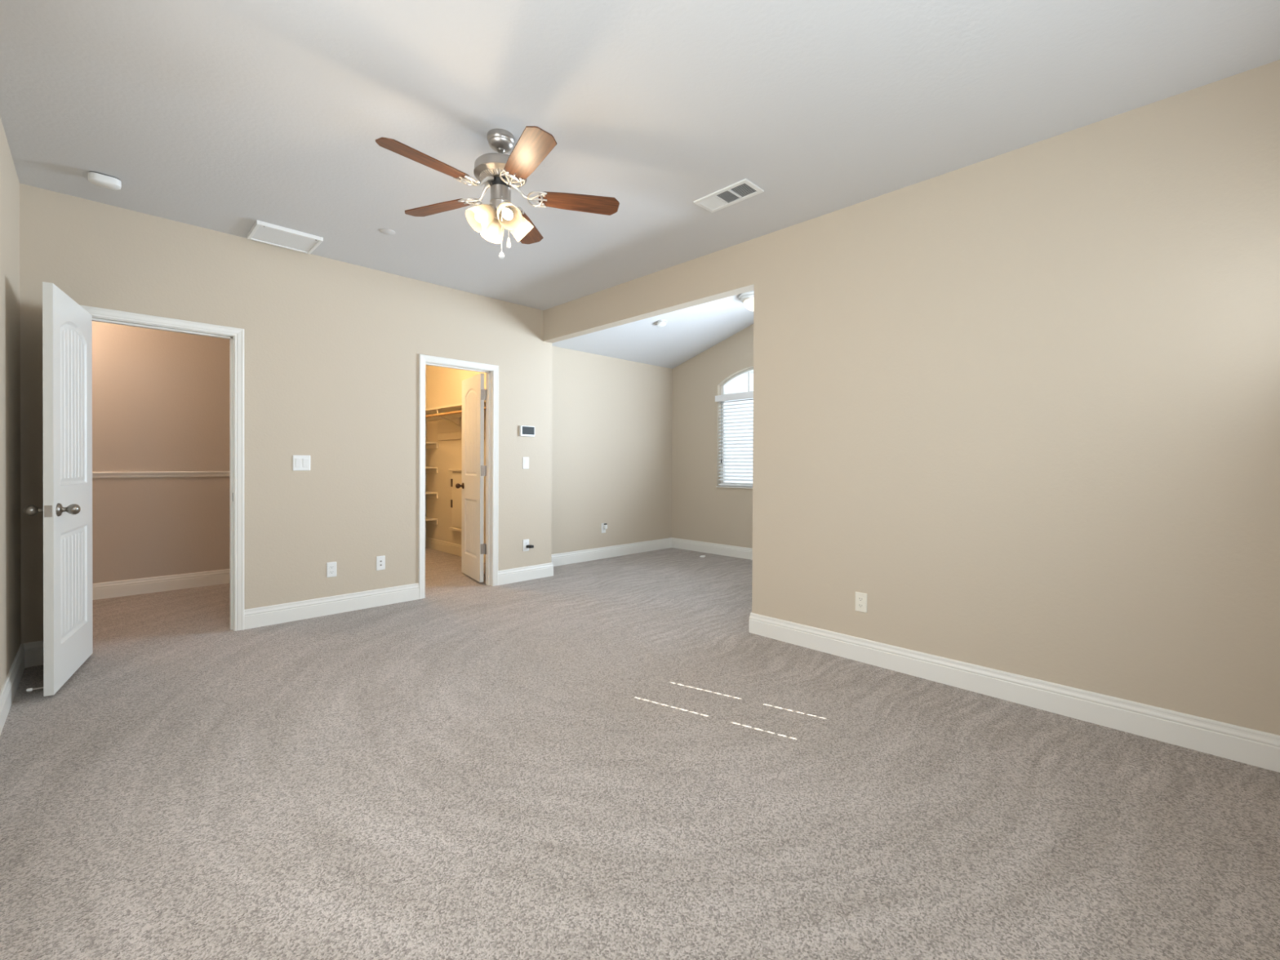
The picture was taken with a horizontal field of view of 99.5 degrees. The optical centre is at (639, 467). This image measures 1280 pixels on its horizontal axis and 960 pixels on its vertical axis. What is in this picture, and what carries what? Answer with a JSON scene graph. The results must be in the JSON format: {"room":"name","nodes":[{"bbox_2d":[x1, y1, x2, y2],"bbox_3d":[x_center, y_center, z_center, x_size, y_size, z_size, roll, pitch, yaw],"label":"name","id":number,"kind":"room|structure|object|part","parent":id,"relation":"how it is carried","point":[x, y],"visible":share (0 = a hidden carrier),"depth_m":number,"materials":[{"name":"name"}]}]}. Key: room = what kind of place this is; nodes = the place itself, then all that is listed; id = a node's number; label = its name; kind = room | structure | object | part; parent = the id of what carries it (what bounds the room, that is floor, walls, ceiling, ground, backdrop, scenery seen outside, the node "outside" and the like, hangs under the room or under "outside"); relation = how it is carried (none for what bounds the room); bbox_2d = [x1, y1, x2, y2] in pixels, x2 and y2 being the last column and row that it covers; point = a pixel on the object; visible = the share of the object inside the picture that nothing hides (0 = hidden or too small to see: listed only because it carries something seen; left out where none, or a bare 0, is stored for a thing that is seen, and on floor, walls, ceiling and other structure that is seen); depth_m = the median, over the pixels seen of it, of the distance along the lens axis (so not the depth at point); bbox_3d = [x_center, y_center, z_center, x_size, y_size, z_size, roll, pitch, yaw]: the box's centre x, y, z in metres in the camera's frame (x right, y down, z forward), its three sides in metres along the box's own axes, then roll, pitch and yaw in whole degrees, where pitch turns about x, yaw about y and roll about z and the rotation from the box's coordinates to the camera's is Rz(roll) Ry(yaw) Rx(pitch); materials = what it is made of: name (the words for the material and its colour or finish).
{"room":"empty bedroom","nodes":[
{"label":"empty bedroom","id":0,"kind":"room"},
{"bbox_2d":[0,116,21,691],"bbox_3d":[-1.690,-0.211,1.157,0.120,2.743,5.268,0,1,-45],"label":"wall","id":1,"kind":"structure","parent":0,"point":[10,308],"depth_m":2.70,"materials":[{"name":"beige paint"}]},
{"bbox_2d":[0,643,25,735],"bbox_3d":[-1.690,1.090,1.255,0.016,0.138,5.148,0,1,-45],"label":"baseboard","id":2,"kind":"structure","parent":1,"relation":"attached to","point":[10,686],"depth_m":2.63,"materials":[{"name":"white paint"}]},
{"bbox_2d":[92,320,230,583],"bbox_3d":[-4.946,-0.247,4.358,3.750,2.743,0.120,0,1,-45],"label":"wall","id":3,"kind":"structure","parent":0,"point":[161,399],"depth_m":4.88,"materials":[{"name":"beige paint"}]},
{"bbox_2d":[92,568,230,599],"bbox_3d":[-4.886,1.056,4.336,3.600,0.138,0.016,0,1,-45],"label":"baseboard","id":4,"kind":"structure","parent":3,"relation":"attached to","point":[103,590],"depth_m":4.88,"materials":[{"name":"white paint"}]},
{"bbox_2d":[92,471,230,478],"bbox_3d":[-4.879,0.066,4.328,3.600,0.052,0.022,0,1,-45],"label":"trim","id":5,"kind":"structure","parent":3,"relation":"attached to","point":[175,473],"depth_m":4.88,"materials":[{"name":"white paint"}]},
{"bbox_2d":[19,182,551,643],"bbox_3d":[-2.298,-0.235,4.355,3.775,2.743,0.120,0,1,-45],"label":"wall","id":6,"kind":"structure","parent":0,"point":[332,348],"depth_m":4.09,"materials":[{"name":"beige paint"}]},
{"bbox_2d":[22,640,43,667],"bbox_3d":[-3.435,1.070,3.140,0.206,0.138,0.016,0,1,-45],"label":"baseboard","id":7,"kind":"structure","parent":6,"relation":"attached to","point":[33,651],"depth_m":3.10,"materials":[{"name":"white paint"}]},
{"bbox_2d":[23,281,93,696],"bbox_3d":[-3.106,0.107,2.951,0.197,2.030,0.725,0,0,-34],"label":"door","id":8,"kind":"structure","parent":6,"relation":"in","point":[67,326],"depth_m":2.83,"materials":[{"name":"white paint"}]},
{"bbox_3d":[-2.992,0.214,2.682,0.081,0.066,0.066,0,0,-34],"label":"knob","id":9,"kind":"part","parent":8,"relation":"part of","materials":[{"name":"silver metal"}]},
{"bbox_3d":[-2.904,0.216,2.656,0.027,0.057,0.006,0,0,-34],"label":"latch plate","id":10,"kind":"part","parent":8,"relation":"part of","materials":[{"name":"silver metal"}]},
{"bbox_3d":[-2.896,0.214,2.747,0.081,0.066,0.066,0,0,-34],"label":"knob","id":11,"kind":"part","parent":8,"relation":"part of","materials":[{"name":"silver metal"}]},
{"bbox_2d":[79,304,244,631],"bbox_3d":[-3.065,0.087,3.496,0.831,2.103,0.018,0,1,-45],"label":"trim","id":12,"kind":"structure","parent":6,"relation":"attached to","point":[238,333],"depth_m":3.76,"materials":[{"name":"white paint"}]},
{"bbox_2d":[293,455,310,471],"bbox_3d":[-2.523,-0.032,4.039,0.115,0.115,0.012,0,1,-45],"label":"light switch","id":13,"kind":"object","parent":6,"relation":"attached to","point":[300,463],"visible":1,"depth_m":4.04,"materials":[{"name":"white plastic"}]},
{"bbox_2d":[326,561,336,577],"bbox_3d":[-2.385,0.792,4.188,0.068,0.115,0.008,0,1,-45],"label":"wall outlet","id":14,"kind":"object","parent":6,"relation":"attached to","point":[331,566],"visible":1,"depth_m":4.18,"materials":[{"name":"white plastic"}]},
{"bbox_2d":[244,582,419,629],"bbox_3d":[-2.341,1.068,4.230,1.237,0.138,0.016,0,1,-45],"label":"baseboard","id":15,"kind":"structure","parent":6,"relation":"attached to","point":[261,616],"depth_m":4.16,"materials":[{"name":"white paint"}]},
{"bbox_2d":[376,555,385,570],"bbox_3d":[-2.126,0.787,4.442,0.068,0.115,0.015,0,1,-45],"label":"outlet","id":16,"kind":"object","parent":6,"relation":"attached to","point":[380,560],"visible":1,"depth_m":4.44,"materials":[{"name":"white plastic"}]},
{"bbox_2d":[418,354,498,599],"bbox_3d":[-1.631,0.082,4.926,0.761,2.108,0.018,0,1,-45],"label":"trim","id":17,"kind":"structure","parent":6,"relation":"attached to","point":[423,358],"depth_m":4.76,"materials":[{"name":"white paint"}]},
{"bbox_2d":[455,373,486,582],"bbox_3d":[-1.687,0.102,5.467,0.197,2.020,0.642,0,0,-35],"label":"door","id":18,"kind":"structure","parent":6,"relation":"in","point":[473,548],"depth_m":5.41,"materials":[{"name":"white paint"}]},
{"bbox_3d":[-1.883,0.195,5.649,0.081,0.066,0.066,0,0,-35],"label":"knob","id":19,"kind":"part","parent":18,"relation":"part of","materials":[{"name":"brown metal"}]},
{"bbox_2d":[497,562,553,585],"bbox_3d":[-1.139,1.066,5.429,0.652,0.138,0.016,0,1,-45],"label":"baseboard","id":20,"kind":"structure","parent":6,"relation":"attached to","point":[546,570],"depth_m":5.41,"materials":[{"name":"white paint"}]},
{"bbox_2d":[522,457,528,468],"bbox_3d":[-1.141,-0.042,5.417,0.070,0.115,0.012,0,1,-45],"label":"light switch","id":21,"kind":"object","parent":6,"relation":"attached to","point":[525,460],"visible":1,"depth_m":5.41,"materials":[{"name":"white plastic"}]},
{"bbox_2d":[522,538,528,551],"bbox_3d":[-1.142,0.783,5.428,0.070,0.118,0.008,0,1,-45],"label":"wall outlet","id":22,"kind":"object","parent":6,"relation":"attached to","point":[525,542],"visible":1,"depth_m":5.42,"materials":[{"name":"white plastic"}]},
{"bbox_2d":[525,544,533,548],"bbox_3d":[-1.103,0.795,5.423,0.074,0.030,0.029,0,0,12],"label":"plug adapter","id":23,"kind":"object","parent":22,"relation":"attached to","point":[529,546],"visible":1,"depth_m":5.42,"materials":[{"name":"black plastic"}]},
{"bbox_2d":[519,425,534,436],"bbox_3d":[-1.128,-0.362,5.416,0.166,0.107,0.027,0,1,-45],"label":"control panel","id":24,"kind":"object","parent":6,"relation":"attached to","point":[526,431],"visible":1,"depth_m":5.40,"materials":[{"name":"white plastic"}]},
{"bbox_2d":[425,364,426,537],"bbox_3d":[-3.625,-0.258,6.988,1.935,2.743,0.120,0,1,-45],"label":"wall","id":25,"kind":"structure","parent":0,"point":[425,365],"depth_m":7.54,"materials":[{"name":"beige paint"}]},
{"bbox_2d":[425,441,438,448],"bbox_3d":[-3.413,-0.296,6.850,1.600,0.079,0.375,0,1,-45],"label":"shelf","id":26,"kind":"object","parent":25,"relation":"attached to","point":[428,444],"visible":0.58,"depth_m":7.32,"materials":[{"name":"beige paint"}]},
{"bbox_2d":[425,516,438,524],"bbox_3d":[-3.417,0.734,6.857,1.600,0.079,0.375,0,1,-45],"label":"corner shelf","id":27,"kind":"object","parent":25,"relation":"attached to","point":[428,520],"visible":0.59,"depth_m":7.30,"materials":[{"name":"beige paint"}]},
{"bbox_2d":[425,491,438,497],"bbox_3d":[-3.416,0.378,6.854,1.600,0.079,0.375,0,1,-45],"label":"corner shelf","id":28,"kind":"object","parent":25,"relation":"attached to","point":[428,494],"visible":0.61,"depth_m":7.34,"materials":[{"name":"beige paint"}]},
{"bbox_2d":[425,466,438,472],"bbox_3d":[-3.414,0.038,6.852,1.600,0.079,0.375,0,1,-45],"label":"corner shelf","id":29,"kind":"object","parent":25,"relation":"attached to","point":[428,469],"visible":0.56,"depth_m":7.33,"materials":[{"name":"beige paint"}]},
{"bbox_2d":[551,346,672,554],"bbox_3d":[-0.382,-0.171,6.855,2.470,2.600,0.120,0,1,-45],"label":"wall","id":30,"kind":"structure","parent":0,"point":[612,417],"depth_m":6.76,"materials":[{"name":"beige paint"}]},
{"bbox_2d":[601,523,605,533],"bbox_3d":[-0.450,0.754,6.706,0.070,0.118,0.008,0,1,-45],"label":"wall outlet","id":31,"kind":"object","parent":30,"relation":"attached to","point":[603,531],"visible":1,"depth_m":6.70,"materials":[{"name":"white plastic"}]},
{"bbox_2d":[603,523,607,528],"bbox_3d":[-0.428,0.732,6.698,0.042,0.068,0.034,0,1,-45],"label":"night light","id":32,"kind":"object","parent":31,"relation":"attached to","point":[605,526],"visible":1,"depth_m":6.69,"materials":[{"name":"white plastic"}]},
{"bbox_2d":[551,537,671,566],"bbox_3d":[-0.382,1.060,6.773,2.350,0.138,0.016,0,1,-45],"label":"baseboard","id":33,"kind":"structure","parent":30,"relation":"attached to","point":[569,557],"depth_m":6.76,"materials":[{"name":"white paint"}]},
{"bbox_2d":[0,546,1279,959],"bbox_3d":[-1.167,1.205,3.793,8.300,0.120,8.400,0,1,-45],"label":"floor","id":34,"kind":"structure","parent":0,"point":[598,759],"depth_m":1.89,"materials":[{"name":"beige carpet"}]},
{"bbox_2d":[0,0,1279,310],"bbox_3d":[-2.090,-1.656,2.826,5.635,0.120,8.220,0,1,-45],"label":"ceiling","id":35,"kind":"structure","parent":0,"point":[224,116],"depth_m":2.33,"materials":[{"name":"white paint"}]},
{"bbox_2d":[87,171,121,190],"bbox_3d":[-2.951,-1.577,2.985,0.132,0.047,0.088,0,1,-45],"label":"smoke detector","id":36,"kind":"object","parent":35,"relation":"attached to","point":[97,179],"visible":1,"depth_m":2.96,"materials":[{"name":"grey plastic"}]},
{"bbox_3d":[-2.951,-1.598,2.985,0.124,0.006,0.080,0,1,-45],"label":"mounting plate","id":37,"kind":"part","parent":36,"relation":"part of","materials":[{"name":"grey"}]},
{"bbox_2d":[246,220,323,253],"bbox_3d":[-2.464,-1.589,3.760,0.384,0.030,0.336,0,1,-45],"label":"ceiling panel","id":38,"kind":"object","parent":35,"relation":"attached to","point":[262,232],"visible":1,"depth_m":3.74,"materials":[{"name":"white plastic"}]},
{"bbox_2d":[380,228,395,235],"bbox_3d":[-1.711,-1.596,3.676,0.092,0.006,0.092,0,1,-45],"label":"sprinkler cover","id":39,"kind":"object","parent":35,"relation":"attached to","point":[388,232],"visible":1,"depth_m":3.67,"materials":[{"name":"white paint"}]},
{"bbox_2d":[375,125,619,258],"bbox_3d":[-0.686,-1.287,2.567,1.082,0.601,1.110,0,1,-45],"label":"ceiling fan","id":40,"kind":"object","parent":35,"relation":"hanging from","point":[502,172],"visible":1,"depth_m":2.55,"materials":[{"name":"brown wood"}]},
{"bbox_3d":[-0.915,-1.312,2.314,0.132,0.006,0.398,16,11,40],"label":"blade","id":41,"kind":"part","parent":40,"relation":"part of","materials":[{"name":"brown wood"}]},
{"bbox_3d":[-1.017,-1.315,2.746,0.398,0.006,0.132,0,12,23],"label":"blade","id":42,"kind":"part","parent":40,"relation":"part of","materials":[{"name":"brown wood"}]},
{"bbox_3d":[-0.753,-1.336,2.494,0.112,0.073,0.171,16,11,40],"label":"blade arm","id":43,"kind":"part","parent":40,"relation":"part of","materials":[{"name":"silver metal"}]},
{"bbox_3d":[-0.795,-1.337,2.647,0.171,0.073,0.112,0,12,23],"label":"blade arm","id":44,"kind":"part","parent":40,"relation":"part of","materials":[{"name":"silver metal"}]},
{"bbox_3d":[-0.752,-1.175,2.551,0.138,0.134,0.109,0,1,-45],"label":"lamp shade","id":45,"kind":"part","parent":40,"relation":"part of","materials":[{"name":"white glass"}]},
{"bbox_3d":[-0.720,-1.176,2.683,0.109,0.134,0.138,0,1,-45],"label":"lamp shade","id":46,"kind":"part","parent":40,"relation":"part of","materials":[{"name":"white glass"}]},
{"bbox_2d":[488,204,497,215],"bbox_3d":[-0.708,-1.219,2.574,0.066,0.063,0.056,0,1,-45],"label":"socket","id":47,"kind":"object","parent":40,"relation":"attached to","point":[492,207],"depth_m":2.55,"materials":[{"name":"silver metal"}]},
{"bbox_3d":[-0.653,-1.146,2.557,0.004,0.268,0.004,0,1,-45],"label":"pull chain","id":48,"kind":"part","parent":40,"relation":"part of","materials":[{"name":"white plastic"}]},
{"bbox_3d":[-0.653,-1.002,2.558,0.025,0.030,0.025,0,1,-45],"label":"pull knob","id":49,"kind":"part","parent":40,"relation":"part of","materials":[{"name":"white plastic"}]},
{"bbox_2d":[499,205,510,215],"bbox_3d":[-0.643,-1.218,2.563,0.056,0.063,0.066,0,1,-45],"label":"light bulb","id":50,"kind":"object","parent":40,"relation":"attached to","point":[501,213],"depth_m":2.55,"materials":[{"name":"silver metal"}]},
{"bbox_3d":[-0.620,-1.182,2.527,0.047,0.060,0.063,0,1,-45],"label":"bulb","id":51,"kind":"part","parent":40,"relation":"part of","materials":[{"name":"white glass"}]},
{"bbox_3d":[-0.639,-1.092,2.636,0.020,0.054,0.020,0,1,-45],"label":"pull knob","id":52,"kind":"part","parent":40,"relation":"part of","materials":[{"name":"white plastic"}]},
{"bbox_3d":[-0.620,-1.174,2.518,0.109,0.134,0.138,0,1,-45],"label":"lamp shade","id":53,"kind":"part","parent":40,"relation":"part of","materials":[{"name":"white glass"}]},
{"bbox_3d":[-0.595,-1.335,2.488,0.112,0.073,0.171,14,-7,-30],"label":"blade arm","id":54,"kind":"part","parent":40,"relation":"part of","materials":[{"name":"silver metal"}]},
{"bbox_3d":[-0.663,-1.337,2.734,0.112,0.073,0.171,-12,-1,5],"label":"blade arm","id":55,"kind":"part","parent":40,"relation":"part of","materials":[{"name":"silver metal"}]},
{"bbox_3d":[-0.588,-1.175,2.651,0.138,0.134,0.109,0,1,-45],"label":"lamp shade","id":56,"kind":"part","parent":40,"relation":"part of","materials":[{"name":"white glass"}]},
{"bbox_3d":[-0.540,-1.336,2.636,0.171,0.073,0.112,0,-12,-13],"label":"blade arm","id":57,"kind":"part","parent":40,"relation":"part of","materials":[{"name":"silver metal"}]},
{"bbox_3d":[-0.474,-1.310,2.278,0.132,0.006,0.398,14,-7,-30],"label":"blade","id":58,"kind":"part","parent":40,"relation":"part of","materials":[{"name":"brown wood"}]},
{"bbox_3d":[-0.638,-1.315,2.976,0.132,0.006,0.398,-12,-1,5],"label":"blade","id":59,"kind":"part","parent":40,"relation":"part of","materials":[{"name":"brown wood"}]},
{"bbox_3d":[-0.302,-1.312,2.686,0.398,0.006,0.132,0,-12,-13],"label":"blade","id":60,"kind":"part","parent":40,"relation":"part of","materials":[{"name":"brown wood"}]},
{"bbox_2d":[693,177,764,213],"bbox_3d":[0.514,-1.581,3.164,0.184,0.010,0.372,0,1,-45],"label":"ceiling vent","id":61,"kind":"object","parent":35,"relation":"in","point":[743,189],"visible":1,"depth_m":3.15,"materials":[{"name":"white plastic"}]},
{"bbox_2d":[551,293,753,368],"bbox_3d":[0.944,-1.675,5.512,2.484,0.695,3.870,0,1,-45],"label":"ceiling","id":62,"kind":"structure","parent":0,"point":[687,332],"depth_m":6.43,"materials":[{"name":"white paint"}]},
{"bbox_2d":[655,319,666,327],"bbox_3d":[0.238,-1.619,6.104,0.121,0.069,0.121,0,0,-4],"label":"smoke detector","id":63,"kind":"object","parent":62,"relation":"attached to","point":[662,323],"visible":1,"depth_m":6.07,"materials":[{"name":"white plastic"}]},
{"bbox_2d":[738,290,754,311],"bbox_3d":[1.275,-1.799,5.841,0.420,0.208,0.420,0,1,-45],"label":"ceiling light","id":64,"kind":"object","parent":62,"relation":"attached to","point":[747,298],"visible":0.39,"depth_m":5.76,"materials":[{"name":"white glass"}]},
{"bbox_3d":[1.275,-1.743,5.842,0.310,0.095,0.310,0,1,-45],"label":"lamp shade","id":65,"kind":"part","parent":64,"relation":"part of","materials":[{"name":"white glass"}]},
{"bbox_2d":[671,324,753,548],"bbox_3d":[1.776,-0.458,6.355,0.120,3.200,3.870,0,1,-45],"label":"wall","id":66,"kind":"structure","parent":0,"point":[702,511],"depth_m":7.17,"materials":[{"name":"beige paint"}]},
{"bbox_2d":[671,537,752,559],"bbox_3d":[1.721,1.073,6.317,0.016,0.138,3.630,0,1,-45],"label":"baseboard","id":67,"kind":"structure","parent":66,"relation":"attached to","point":[687,544],"depth_m":7.07,"materials":[{"name":"white paint"}]},
{"bbox_2d":[715,367,753,488],"bbox_3d":[1.474,-0.491,6.640,0.135,1.511,1.230,0,1,-45],"label":"window","id":68,"kind":"structure","parent":66,"relation":"in","point":[723,385],"depth_m":7.06,"materials":[{"name":"white plastic"}]},
{"bbox_2d":[715,391,753,486],"bbox_3d":[1.451,-0.342,6.619,0.077,1.164,1.280,0,1,-45],"label":"window blind","id":69,"kind":"object","parent":68,"relation":"attached to","point":[745,396],"visible":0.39,"depth_m":6.86,"materials":[{"name":"white plastic"}]},
{"bbox_3d":[1.461,-0.317,6.628,0.050,1.090,1.032,0,1,-45],"label":"ladder cord","id":70,"kind":"part","parent":69,"relation":"part of","materials":[{"name":"white fabric"}]},
{"bbox_3d":[1.458,0.230,6.632,0.048,0.020,1.202,0,1,-45],"label":"rail","id":71,"kind":"part","parent":69,"relation":"part of","materials":[{"name":"white plastic"}]},
{"bbox_3d":[1.456,0.256,6.630,0.095,0.016,1.230,0,1,-45],"label":"sill","id":72,"kind":"part","parent":68,"relation":"part of","materials":[{"name":"white paint"}]},
{"bbox_2d":[426,59,1279,735],"bbox_3d":[-0.088,-0.456,4.730,0.115,3.200,8.070,0,1,-45],"label":"wall","id":73,"kind":"structure","parent":0,"point":[1023,404],"depth_m":2.62,"materials":[{"name":"beige paint"}]},
{"bbox_2d":[448,469,462,532],"bbox_3d":[-2.195,0.414,6.713,0.070,0.775,0.640,0,1,-45],"label":"upper cabinet","id":74,"kind":"object","parent":73,"relation":"attached to","point":[456,493],"visible":0.47,"depth_m":6.81,"materials":[{"name":"beige paint"}]},
{"bbox_3d":[-2.193,0.039,6.711,0.070,0.025,0.640,0,1,-45],"label":"cornice","id":75,"kind":"part","parent":74,"relation":"part of","materials":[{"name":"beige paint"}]},
{"bbox_2d":[425,400,485,426],"bbox_3d":[-2.155,-0.616,6.494,0.320,0.219,2.650,0,1,-45],"label":"closet shelf","id":76,"kind":"object","parent":73,"relation":"attached to","point":[446,412],"visible":0.38,"depth_m":6.74,"materials":[{"name":"beige paint"}]},
{"bbox_3d":[-2.240,-0.641,6.409,0.034,0.034,2.650,0,1,-45],"label":"hanging rod","id":77,"kind":"part","parent":76,"relation":"part of","materials":[{"name":"white metal"}]},
{"bbox_2d":[425,537,485,563],"bbox_3d":[-2.043,1.054,6.601,0.016,0.138,2.682,0,1,-45],"label":"baseboard","id":78,"kind":"structure","parent":73,"relation":"attached to","point":[440,545],"depth_m":7.12,"materials":[{"name":"beige paint"}]},
{"bbox_2d":[437,430,485,439],"bbox_3d":[-1.943,-0.396,6.496,0.018,0.090,2.150,0,1,-45],"label":"hook rail","id":79,"kind":"object","parent":73,"relation":"attached to","point":[457,435],"visible":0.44,"depth_m":6.98,"materials":[{"name":"beige paint"}]},
{"bbox_2d":[855,591,866,613],"bbox_3d":[1.320,0.807,3.234,0.008,0.115,0.070,0,1,-45],"label":"wall outlet","id":80,"kind":"object","parent":73,"relation":"attached to","point":[860,597],"visible":1,"depth_m":3.23,"materials":[{"name":"beige plastic"}]},
{"bbox_2d":[857,603,863,608],"bbox_3d":[1.318,0.827,3.232,0.003,0.029,0.033,0,1,-45],"label":"receptacle","id":81,"kind":"object","parent":80,"relation":"attached to","point":[860,605],"depth_m":3.23,"materials":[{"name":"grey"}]},
{"bbox_2d":[857,596,863,601],"bbox_3d":[1.318,0.787,3.232,0.003,0.029,0.033,0,1,-45],"label":"receptacle","id":82,"kind":"object","parent":80,"relation":"attached to","point":[860,598],"depth_m":3.23,"materials":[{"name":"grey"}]},
{"bbox_2d":[748,613,1279,772],"bbox_3d":[1.695,1.095,2.853,0.016,0.138,2.632,0,1,-45],"label":"baseboard","id":83,"kind":"structure","parent":73,"relation":"attached to","point":[1259,748],"depth_m":2.58,"materials":[{"name":"white paint"}]}
]}

